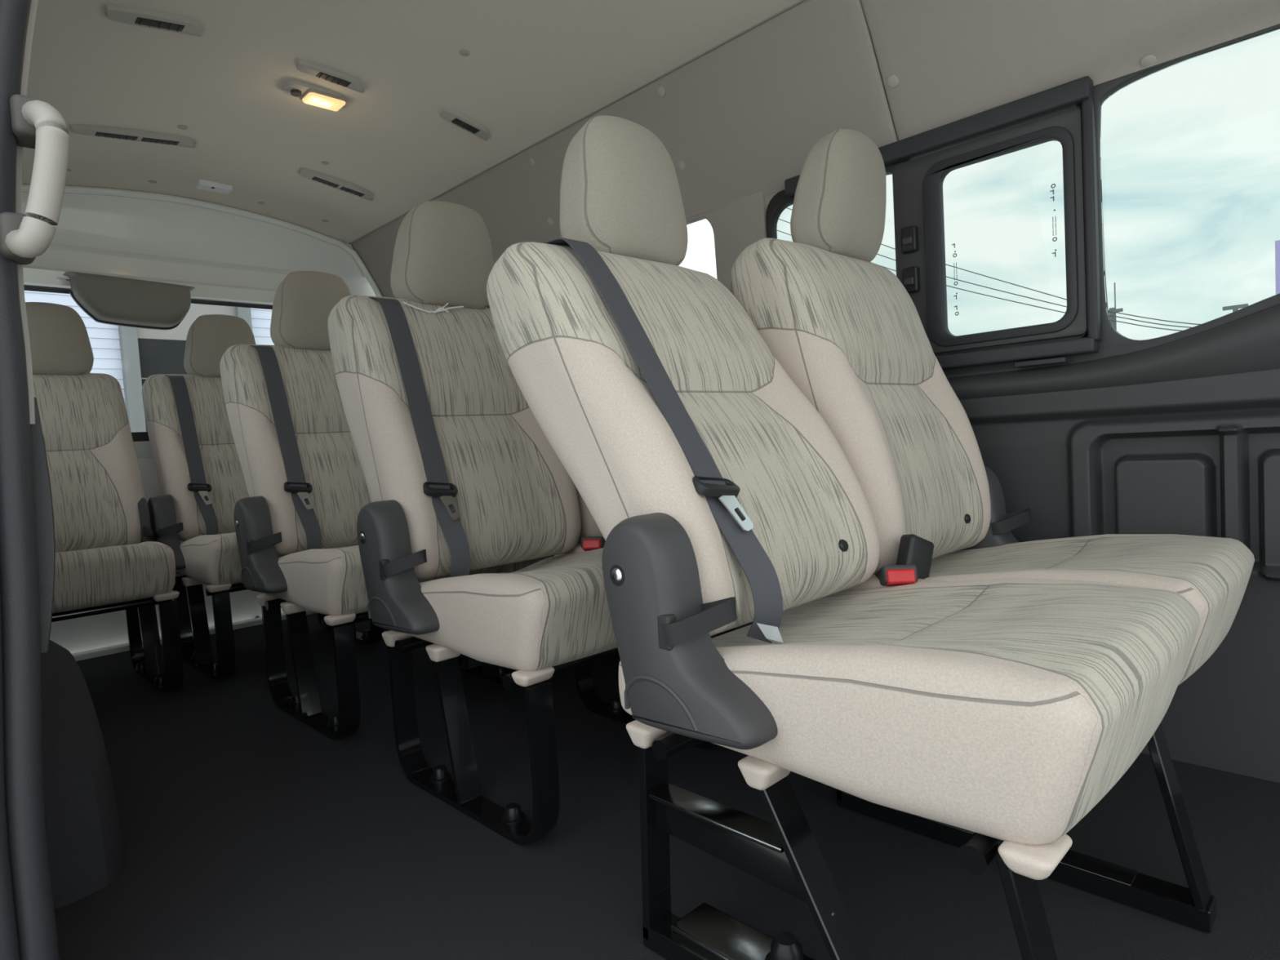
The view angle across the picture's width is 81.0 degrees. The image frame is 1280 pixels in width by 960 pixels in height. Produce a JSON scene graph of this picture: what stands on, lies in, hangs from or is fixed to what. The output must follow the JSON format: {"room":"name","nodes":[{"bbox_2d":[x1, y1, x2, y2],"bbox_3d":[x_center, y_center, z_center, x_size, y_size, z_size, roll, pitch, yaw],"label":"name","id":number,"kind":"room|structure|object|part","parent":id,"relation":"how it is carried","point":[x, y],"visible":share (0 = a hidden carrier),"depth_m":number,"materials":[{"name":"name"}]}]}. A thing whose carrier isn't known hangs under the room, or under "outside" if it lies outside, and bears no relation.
{"room":"vehicle interior","nodes":[
{"label":"vehicle interior","id":0,"kind":"room"},
{"bbox_2d":[0,0,59,959],"bbox_3d":[-0.654,-0.098,0.833,0.298,1.740,0.106,-6,4,-44],"label":"pillar","id":1,"kind":"structure","parent":0,"point":[28,922],"depth_m":0.79,"materials":[{"name":"grey plastic"}]},
{"bbox_3d":[-0.658,-0.519,0.872,0.186,0.905,0.048,-6,4,-44],"label":"beige pillar trim","id":2,"kind":"part","parent":1,"relation":"part of","materials":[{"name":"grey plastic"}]},
{"bbox_2d":[0,93,69,264],"bbox_3d":[-0.658,-0.318,0.800,0.137,0.178,0.063,-2,3,29],"label":"handle","id":3,"kind":"object","parent":1,"relation":"attached to","point":[36,124],"visible":0.91,"depth_m":0.77,"materials":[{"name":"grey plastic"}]},
{"bbox_3d":[-0.687,0.051,0.846,0.041,0.285,0.040,-6,4,-44],"label":"pillar trim","id":4,"kind":"part","parent":1,"relation":"part of","materials":[{"name":"grey plastic"}]},
{"bbox_2d":[21,192,376,653],"bbox_3d":[-1.735,-0.243,2.921,1.740,1.699,0.145,-6,4,-44],"label":"tailgate","id":5,"kind":"object","parent":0,"point":[229,260],"visible":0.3,"depth_m":2.87,"materials":[{"name":"white paint"}]},
{"bbox_2d":[62,271,195,329],"bbox_3d":[-1.818,-0.638,2.697,0.391,0.170,0.099,-6,4,-44],"label":"panel","id":6,"kind":"object","parent":5,"relation":"attached to","point":[107,300],"visible":1,"depth_m":2.65,"materials":[{"name":"grey plastic"}]},
{"bbox_3d":[-1.733,0.215,2.969,1.738,0.780,0.075,-6,4,-44],"label":"panel","id":7,"kind":"part","parent":5,"relation":"part of","materials":[{"name":"white paint"}]},
{"bbox_3d":[-1.762,-0.897,2.876,1.680,0.387,0.115,-6,4,-44],"label":"panel","id":8,"kind":"part","parent":5,"relation":"part of","materials":[{"name":"white paint"}]},
{"bbox_2d":[22,0,799,243],"bbox_3d":[-0.265,-1.057,1.337,1.320,0.114,4.280,-6,4,-44],"label":"ceiling","id":9,"kind":"structure","parent":0,"point":[532,69],"depth_m":2.00,"materials":[{"name":"fabric"}]},
{"bbox_2d":[69,124,196,147],"bbox_3d":[-1.516,-1.038,2.259,0.334,0.050,0.062,-6,4,-45],"label":"ceiling vent","id":10,"kind":"object","parent":9,"relation":"in","point":[119,133],"visible":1,"depth_m":2.24,"materials":[{"name":"grey plastic"}]},
{"bbox_2d":[104,4,202,36],"bbox_3d":[-1.074,-1.023,1.665,0.199,0.044,0.062,-6,4,-45],"label":"ceiling vent","id":11,"kind":"object","parent":9,"relation":"in","point":[138,16],"visible":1,"depth_m":1.65,"materials":[{"name":"grey plastic"}]},
{"bbox_2d":[177,124,187,128],"bbox_3d":[-1.372,-1.058,2.250,0.025,0.002,0.025,-6,4,-44],"label":"clip","id":12,"kind":"object","parent":9,"relation":"attached to","point":[180,126],"visible":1,"depth_m":2.25,"materials":[{"name":"grey plastic"}]},
{"bbox_2d":[195,178,232,194],"bbox_3d":[-1.557,-1.072,2.742,0.110,0.024,0.060,-6,4,-44],"label":"ceiling sensor","id":13,"kind":"object","parent":9,"relation":"attached to","point":[203,184],"visible":1,"depth_m":2.73,"materials":[{"name":"white plastic"}]},
{"bbox_2d":[282,79,347,111],"bbox_3d":[-0.909,-1.072,2.095,0.161,0.035,0.080,-6,4,-44],"label":"recessed light","id":14,"kind":"object","parent":9,"relation":"in","point":[310,94],"visible":1,"depth_m":2.08,"materials":[{"name":"grey plastic"}]},
{"bbox_2d":[290,88,302,97],"bbox_3d":[-0.945,-1.063,2.060,0.028,0.008,0.028,-6,4,-44],"label":"switch","id":15,"kind":"object","parent":14,"relation":"attached to","point":[295,92],"depth_m":2.05,"materials":[{"name":"grey plastic"}]},
{"bbox_3d":[-0.886,-1.059,2.114,0.028,0.005,0.018,-6,4,-44],"label":"bulb","id":16,"kind":"part","parent":14,"relation":"part of","materials":[{"name":"beige"}]},
{"bbox_2d":[321,161,328,164],"bbox_3d":[-1.073,-1.079,2.556,0.025,0.002,0.025,-6,4,-44],"label":"clip","id":17,"kind":"object","parent":9,"relation":"attached to","point":[322,162],"visible":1,"depth_m":2.55,"materials":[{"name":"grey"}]},
{"bbox_2d":[296,59,364,93],"bbox_3d":[-0.820,-1.079,2.003,0.192,0.026,0.051,-6,4,-45],"label":"ceiling vent","id":18,"kind":"object","parent":9,"relation":"in","point":[316,70],"visible":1,"depth_m":1.99,"materials":[{"name":"grey plastic"}]},
{"bbox_2d":[297,167,373,200],"bbox_3d":[-1.090,-1.070,2.712,0.283,0.060,0.062,-6,4,-45],"label":"ceiling vent","id":19,"kind":"object","parent":9,"relation":"in","point":[323,179],"visible":1,"depth_m":2.69,"materials":[{"name":"grey plastic"}]},
{"bbox_2d":[439,106,488,140],"bbox_3d":[-0.519,-1.068,2.244,0.176,0.049,0.056,-6,4,-45],"label":"ceiling vent","id":20,"kind":"object","parent":9,"relation":"in","point":[458,119],"visible":1,"depth_m":2.23,"materials":[{"name":"grey plastic"}]},
{"bbox_2d":[459,50,469,56],"bbox_3d":[-0.445,-1.083,1.905,0.025,0.002,0.025,-6,4,-44],"label":"clip","id":21,"kind":"object","parent":9,"relation":"attached to","point":[464,53],"visible":1,"depth_m":1.90,"materials":[{"name":"grey plastic"}]},
{"bbox_2d":[54,613,1279,959],"bbox_3d":[-0.196,0.622,1.424,1.780,0.050,4.320,-6,4,-44],"label":"floor","id":22,"kind":"structure","parent":0,"point":[249,831],"depth_m":1.20,"materials":[{"name":"black carpet"}]},
{"bbox_2d":[41,640,125,909],"bbox_3d":[-1.230,0.485,1.445,0.240,0.340,0.918,-6,4,-44],"label":"wheel arch","id":23,"kind":"object","parent":22,"relation":"on","point":[85,840],"visible":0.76,"depth_m":1.22,"materials":[{"name":"black plastic"}]},
{"bbox_2d":[25,302,183,692],"bbox_3d":[-1.754,0.033,2.248,0.491,1.216,0.769,-6,4,-44],"label":"seat","id":24,"kind":"object","parent":22,"relation":"on","point":[108,557],"visible":0.75,"depth_m":2.38,"materials":[{"name":"fabric"}]},
{"bbox_3d":[-1.892,-0.056,2.399,0.462,0.635,0.237,-6,-12,-44],"label":"backrest","id":25,"kind":"part","parent":24,"relation":"part of","materials":[{"name":"fabric"}]},
{"bbox_2d":[52,541,175,613],"bbox_3d":[-1.678,0.274,2.180,0.467,0.166,0.567,-6,4,-44],"label":"seat cushion","id":26,"kind":"object","parent":24,"relation":"on","point":[104,575],"depth_m":2.04,"materials":[{"name":"beige fabric"}]},
{"bbox_3d":[-1.520,0.482,2.337,0.046,0.283,0.487,-6,4,-44],"label":"leg frame","id":27,"kind":"part","parent":24,"relation":"part of","materials":[{"name":"black metal"}]},
{"bbox_2d":[71,609,316,661],"bbox_3d":[-1.682,0.598,2.975,1.600,0.030,0.055,-6,4,-44],"label":"trim","id":28,"kind":"structure","parent":22,"relation":"attached to","point":[114,649],"depth_m":2.74,"materials":[{"name":"white paint"}]},
{"bbox_2d":[142,314,383,679],"bbox_3d":[-1.214,-0.026,2.779,1.020,1.216,0.774,-6,4,-44],"label":"seat","id":29,"kind":"object","parent":22,"relation":"on","point":[199,471],"visible":0.24,"depth_m":2.59,"materials":[{"name":"fabric"}]},
{"bbox_3d":[-1.517,-0.097,2.767,0.462,0.635,0.237,-6,-12,-44],"label":"backrest","id":30,"kind":"part","parent":29,"relation":"part of","materials":[{"name":"fabric"}]},
{"bbox_3d":[-1.422,0.472,2.434,0.046,0.283,0.487,-6,4,-44],"label":"leg frame","id":31,"kind":"part","parent":29,"relation":"part of","materials":[{"name":"black metal"}]},
{"bbox_2d":[175,532,283,585],"bbox_3d":[-1.287,0.231,2.564,0.467,0.166,0.567,-6,4,-44],"label":"seat cushion","id":32,"kind":"object","parent":29,"relation":"on","point":[211,558],"depth_m":2.27,"materials":[{"name":"fabric"}]},
{"bbox_3d":[-1.082,0.435,2.769,0.046,0.283,0.487,-6,4,-44],"label":"leg frame","id":33,"kind":"part","parent":29,"relation":"part of","materials":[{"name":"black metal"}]},
{"bbox_2d":[219,271,577,738],"bbox_3d":[-0.629,-0.033,2.235,1.020,1.219,0.767,-6,4,-44],"label":"seat","id":34,"kind":"object","parent":22,"relation":"on","point":[306,484],"visible":0.36,"depth_m":2.05,"materials":[{"name":"fabric"}]},
{"bbox_3d":[-0.932,-0.104,2.224,0.462,0.635,0.237,-6,-11,-44],"label":"backrest","id":35,"kind":"part","parent":34,"relation":"part of","materials":[{"name":"fabric"}]},
{"bbox_3d":[-0.839,0.466,1.893,0.046,0.283,0.487,-6,4,-44],"label":"leg frame","id":36,"kind":"part","parent":34,"relation":"part of","materials":[{"name":"black metal"}]},
{"bbox_2d":[264,545,501,615],"bbox_3d":[-0.704,0.225,2.023,0.467,0.166,0.567,-6,4,-44],"label":"seat cushion","id":37,"kind":"object","parent":34,"relation":"on","point":[326,580],"depth_m":1.76,"materials":[{"name":"fabric"}]},
{"bbox_3d":[-0.499,0.429,2.227,0.046,0.283,0.487,-6,4,-44],"label":"leg frame","id":38,"kind":"part","parent":34,"relation":"part of","materials":[{"name":"black metal"}]},
{"bbox_2d":[500,542,577,573],"bbox_3d":[-0.370,0.189,2.352,0.467,0.166,0.567,-6,4,-44],"label":"seat cushion","id":39,"kind":"object","parent":34,"relation":"on","point":[510,567],"depth_m":2.03,"materials":[{"name":"fabric"}]},
{"bbox_2d":[327,200,735,844],"bbox_3d":[-0.105,-0.039,1.715,1.019,1.224,0.749,-6,4,-44],"label":"seat","id":40,"kind":"object","parent":22,"relation":"on","point":[461,475],"visible":0.53,"depth_m":1.53,"materials":[{"name":"fabric"}]},
{"bbox_2d":[402,301,463,313],"bbox_3d":[-0.460,-0.386,1.678,0.152,0.029,0.009,-6,4,-44],"label":"string","id":41,"kind":"object","parent":40,"relation":"on","point":[445,305],"visible":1,"depth_m":1.68,"materials":[{"name":"white fabric"}]},
{"bbox_3d":[-0.409,-0.112,1.704,0.462,0.635,0.237,-6,-9,-44],"label":"backrest","id":42,"kind":"part","parent":40,"relation":"part of","materials":[{"name":"fabric"}]},
{"bbox_3d":[-0.321,0.462,1.379,0.046,0.283,0.487,-6,4,-44],"label":"leg frame","id":43,"kind":"part","parent":40,"relation":"part of","materials":[{"name":"black metal"}]},
{"bbox_2d":[400,547,617,671],"bbox_3d":[-0.186,0.222,1.510,0.467,0.166,0.567,-6,4,-44],"label":"seat cushion","id":44,"kind":"object","parent":40,"relation":"on","point":[553,613],"depth_m":1.26,"materials":[{"name":"fabric"}]},
{"bbox_3d":[-0.075,-0.148,2.033,0.462,0.635,0.237,-6,-9,-44],"label":"backrest","id":45,"kind":"part","parent":40,"relation":"part of","materials":[{"name":"fabric"}]},
{"bbox_3d":[0.019,0.425,1.714,0.046,0.283,0.487,-6,4,-44],"label":"leg frame","id":46,"kind":"part","parent":40,"relation":"part of","materials":[{"name":"black metal"}]},
{"bbox_2d":[486,115,1254,959],"bbox_3d":[0.376,-0.040,1.169,1.028,1.226,0.843,-6,4,-44],"label":"seat","id":47,"kind":"object","parent":22,"relation":"on","point":[791,449],"visible":1,"depth_m":0.97,"materials":[{"name":"fabric"}]},
{"bbox_3d":[0.073,-0.089,1.159,0.462,0.635,0.237,-6,-20,-44],"label":"backrest","id":48,"kind":"part","parent":47,"relation":"part of","materials":[{"name":"fabric"}]},
{"bbox_3d":[0.183,0.575,0.823,0.042,0.001,0.410,-6,4,-44],"label":"rail","id":49,"kind":"part","parent":47,"relation":"part of","materials":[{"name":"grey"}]},
{"bbox_3d":[0.096,0.399,0.892,0.040,0.006,0.201,-6,4,-44],"label":"cross plate","id":50,"kind":"part","parent":47,"relation":"part of","materials":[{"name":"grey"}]},
{"bbox_3d":[0.153,0.568,0.884,0.067,0.012,0.260,-6,4,-44],"label":"mount plate","id":51,"kind":"part","parent":47,"relation":"part of","materials":[{"name":"grey metal"}]},
{"bbox_3d":[0.111,0.428,0.880,0.012,0.058,0.263,-6,4,-44],"label":"cross plate","id":52,"kind":"part","parent":47,"relation":"part of","materials":[{"name":"black metal"}]},
{"bbox_2d":[756,622,783,644],"bbox_3d":[0.159,0.188,0.902,0.036,0.037,0.014,-5,3,-32],"label":"anchor plate","id":53,"kind":"object","parent":47,"relation":"on","point":[772,633],"visible":0.86,"depth_m":0.90,"materials":[{"name":"white metal"}]},
{"bbox_3d":[0.196,0.462,0.797,0.044,0.285,0.526,-6,4,-44],"label":"leg frame","id":54,"kind":"part","parent":47,"relation":"part of","materials":[{"name":"black metal"}]},
{"bbox_3d":[0.438,-0.150,1.455,0.462,0.635,0.237,-6,-7,-44],"label":"backrest","id":55,"kind":"part","parent":47,"relation":"part of","materials":[{"name":"fabric"}]},
{"bbox_2d":[618,577,1199,844],"bbox_3d":[0.323,0.222,0.935,0.467,0.166,0.567,-6,4,-44],"label":"seat cushion","id":56,"kind":"object","parent":47,"relation":"on","point":[1002,711],"depth_m":0.71,"materials":[{"name":"fabric"}]},
{"bbox_3d":[0.523,0.538,1.157,0.042,0.001,0.410,-6,4,-44],"label":"rail","id":57,"kind":"part","parent":47,"relation":"part of","materials":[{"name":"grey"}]},
{"bbox_3d":[0.535,0.424,1.132,0.044,0.285,0.526,-6,4,-44],"label":"leg frame","id":58,"kind":"part","parent":47,"relation":"part of","materials":[{"name":"black metal"}]},
{"bbox_2d":[924,533,1254,685],"bbox_3d":[0.657,0.185,1.264,0.467,0.166,0.567,-6,4,-44],"label":"seat cushion","id":59,"kind":"object","parent":47,"relation":"on","point":[1213,574],"depth_m":1.11,"materials":[{"name":"fabric"}]},
{"bbox_2d":[351,0,1279,297],"bbox_3d":[0.291,-0.931,1.884,0.215,0.377,4.280,-6,4,-44],"label":"wall","id":60,"kind":"structure","parent":0,"point":[744,117],"depth_m":1.69,"materials":[{"name":"fabric"}]},
{"bbox_2d":[22,184,382,297],"bbox_3d":[-1.648,-0.643,2.942,1.440,0.884,0.026,-6,4,-44],"label":"trim","id":61,"kind":"structure","parent":60,"relation":"attached to","point":[25,188],"depth_m":2.93,"materials":[{"name":"white paint"}]},
{"bbox_2d":[528,157,535,165],"bbox_3d":[-0.344,-1.017,2.393,0.014,0.022,0.025,-6,4,-44],"label":"clip","id":62,"kind":"object","parent":60,"relation":"attached to","point":[532,162],"visible":1,"depth_m":2.39,"materials":[{"name":"grey plastic"}]},
{"bbox_2d":[547,217,553,225],"bbox_3d":[-0.299,-0.863,2.503,0.014,0.022,0.025,-6,4,-44],"label":"clip","id":63,"kind":"object","parent":60,"relation":"attached to","point":[550,221],"visible":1,"depth_m":2.50,"materials":[{"name":"grey plastic"}]},
{"bbox_2d":[348,0,804,244],"bbox_3d":[0.204,-1.054,1.799,0.010,0.010,4.280,-6,4,-44],"label":"trim","id":64,"kind":"structure","parent":60,"relation":"attached to","point":[800,1],"depth_m":2.06,"materials":[{"name":"plastic"}]},
{"bbox_2d":[657,86,666,96],"bbox_3d":[0.057,-1.026,1.979,0.014,0.022,0.025,-6,4,-44],"label":"clip","id":65,"kind":"object","parent":60,"relation":"attached to","point":[661,91],"visible":1,"depth_m":1.98,"materials":[{"name":"grey plastic"}]},
{"bbox_2d":[677,160,685,170],"bbox_3d":[0.116,-0.871,2.076,0.014,0.022,0.025,-6,4,-44],"label":"clip","id":66,"kind":"object","parent":60,"relation":"attached to","point":[682,166],"visible":1,"depth_m":2.07,"materials":[{"name":"grey plastic"}]},
{"bbox_2d":[887,75,898,88],"bbox_3d":[0.552,-0.870,1.636,0.014,0.022,0.025,-6,4,-44],"label":"clip","id":67,"kind":"object","parent":60,"relation":"attached to","point":[893,81],"visible":1,"depth_m":1.63,"materials":[{"name":"grey plastic"}]},
{"bbox_2d":[1140,54,1156,67],"bbox_3d":[0.924,-0.760,1.362,0.020,0.017,0.025,-6,4,-44],"label":"clip","id":68,"kind":"object","parent":60,"relation":"attached to","point":[1149,60],"visible":1,"depth_m":1.36,"materials":[{"name":"grey plastic"}]},
{"bbox_2d":[684,23,1279,782],"bbox_3d":[0.390,-0.118,1.976,0.093,1.301,4.280,-6,4,-44],"label":"wall","id":69,"kind":"structure","parent":0,"point":[1197,456],"depth_m":1.39,"materials":[{"name":"grey plastic"}]},
{"bbox_2d":[765,75,1102,369],"bbox_3d":[0.611,-0.505,1.713,0.057,0.518,0.764,-6,4,-44],"label":"window","id":70,"kind":"structure","parent":69,"relation":"in","point":[919,164],"depth_m":1.55,"materials":[{"name":"black plastic"}]},
{"bbox_3d":[0.620,-0.743,1.670,0.045,0.041,0.685,-6,4,-44],"label":"rail","id":71,"kind":"part","parent":70,"relation":"part of","materials":[{"name":"black plastic"}]},
{"bbox_3d":[0.733,-0.503,1.599,0.026,0.437,0.387,-6,4,-44],"label":"sliding frame","id":72,"kind":"part","parent":70,"relation":"part of","materials":[{"name":"grey plastic"}]},
{"bbox_3d":[0.622,-0.262,1.725,0.040,0.030,0.755,-6,4,-44],"label":"rail","id":73,"kind":"part","parent":70,"relation":"part of","materials":[{"name":"black plastic"}]},
{"bbox_2d":[1014,357,1068,367],"bbox_3d":[0.812,-0.238,1.519,0.022,0.010,0.095,-6,4,-44],"label":"insert","id":74,"kind":"object","parent":69,"relation":"attached to","point":[1058,360],"visible":1,"depth_m":1.51,"materials":[{"name":"grey plastic"}]},
{"bbox_2d":[1100,28,1279,334],"bbox_3d":[1.242,-0.513,1.109,0.004,0.492,0.978,-6,4,-44],"label":"window","id":75,"kind":"structure","parent":69,"relation":"in","point":[1279,28],"depth_m":1.43,"materials":[{"name":"black rubber"}]},
{"label":"outside","id":76,"kind":"structure","parent":0,"visible":0},
{"bbox_3d":[0.115,1.306,0.941,80.000,0.100,80.000,-6,4,-44],"label":"ground","id":77,"kind":"structure","parent":76,"visible":0},
{"bbox_2d":[24,290,274,432],"bbox_3d":[-6.400,-1.452,5.824,14.000,5.750,0.320,-6,4,-44],"label":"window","id":78,"kind":"structure","parent":77,"relation":"on","point":[131,355],"depth_m":7.18,"materials":[{"name":"grey"}]},
{"bbox_2d":[137,337,187,431],"bbox_3d":[-4.475,-0.266,7.607,0.966,2.277,0.030,-6,4,-44],"label":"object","id":79,"kind":"structure","parent":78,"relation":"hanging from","point":[157,355],"depth_m":7.37,"materials":[{"name":"grey"}]},
{"bbox_3d":[-4.563,-1.786,7.529,0.966,0.772,0.030,-6,4,-44],"label":"panel","id":80,"kind":"part","parent":78,"relation":"part of","materials":[{"name":"grey"}]},
{"bbox_2d":[1114,282,1116,330],"bbox_3d":[14.735,-3.412,23.169,0.031,5.316,0.036,-6,4,-44],"label":"antenna","id":81,"kind":"object","parent":77,"relation":"on","point":[1114,282],"visible":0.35,"depth_m":23.05,"materials":[{"name":"grey metal"}]},
{"bbox_2d":[1108,307,1123,328],"bbox_3d":[14.587,-3.007,23.079,0.160,4.535,0.560,-6,4,-44],"label":"utility pole","id":82,"kind":"object","parent":77,"relation":"on","point":[1113,309],"visible":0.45,"depth_m":22.91,"materials":[{"name":"grey"}]},
{"bbox_2d":[777,230,1182,331],"bbox_3d":[11.460,-7.169,25.649,0.029,7.061,16.940,-6,4,-44],"label":"power line","id":83,"kind":"object","parent":82,"relation":"attached to","point":[777,230],"visible":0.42,"depth_m":24.40,"materials":[{"name":"grey metal"}]},
{"bbox_2d":[777,218,1191,328],"bbox_3d":[11.451,-7.500,25.621,0.029,7.376,16.912,-6,4,-44],"label":"power line","id":84,"kind":"object","parent":82,"relation":"attached to","point":[778,219],"visible":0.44,"depth_m":24.28,"materials":[{"name":"grey metal"}]},
{"bbox_2d":[786,207,1199,324],"bbox_3d":[11.442,-7.867,25.589,0.029,7.832,16.878,-6,4,-44],"label":"power line","id":85,"kind":"object","parent":82,"relation":"attached to","point":[787,207],"visible":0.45,"depth_m":24.11,"materials":[{"name":"grey metal"}]},
{"bbox_3d":[14.587,-3.007,23.079,0.148,4.535,0.148,-2,3,23],"label":"post","id":86,"kind":"part","parent":82,"relation":"part of","materials":[{"name":"grey concrete"}]},
{"bbox_2d":[1222,303,1248,311],"bbox_3d":[16.685,-2.809,20.970,0.120,4.115,0.560,-6,4,-44],"label":"utility pole","id":87,"kind":"object","parent":77,"relation":"on","point":[1234,308],"visible":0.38,"depth_m":20.83,"materials":[{"name":"grey"}]},
{"bbox_2d":[1275,240,1279,294],"bbox_3d":[18.560,-3.808,20.956,0.400,5.889,1.150,-6,4,-44],"label":"tower","id":88,"kind":"structure","parent":77,"relation":"on","point":[1277,242],"depth_m":21.07,"materials":[{"name":"purple"}]}
]}

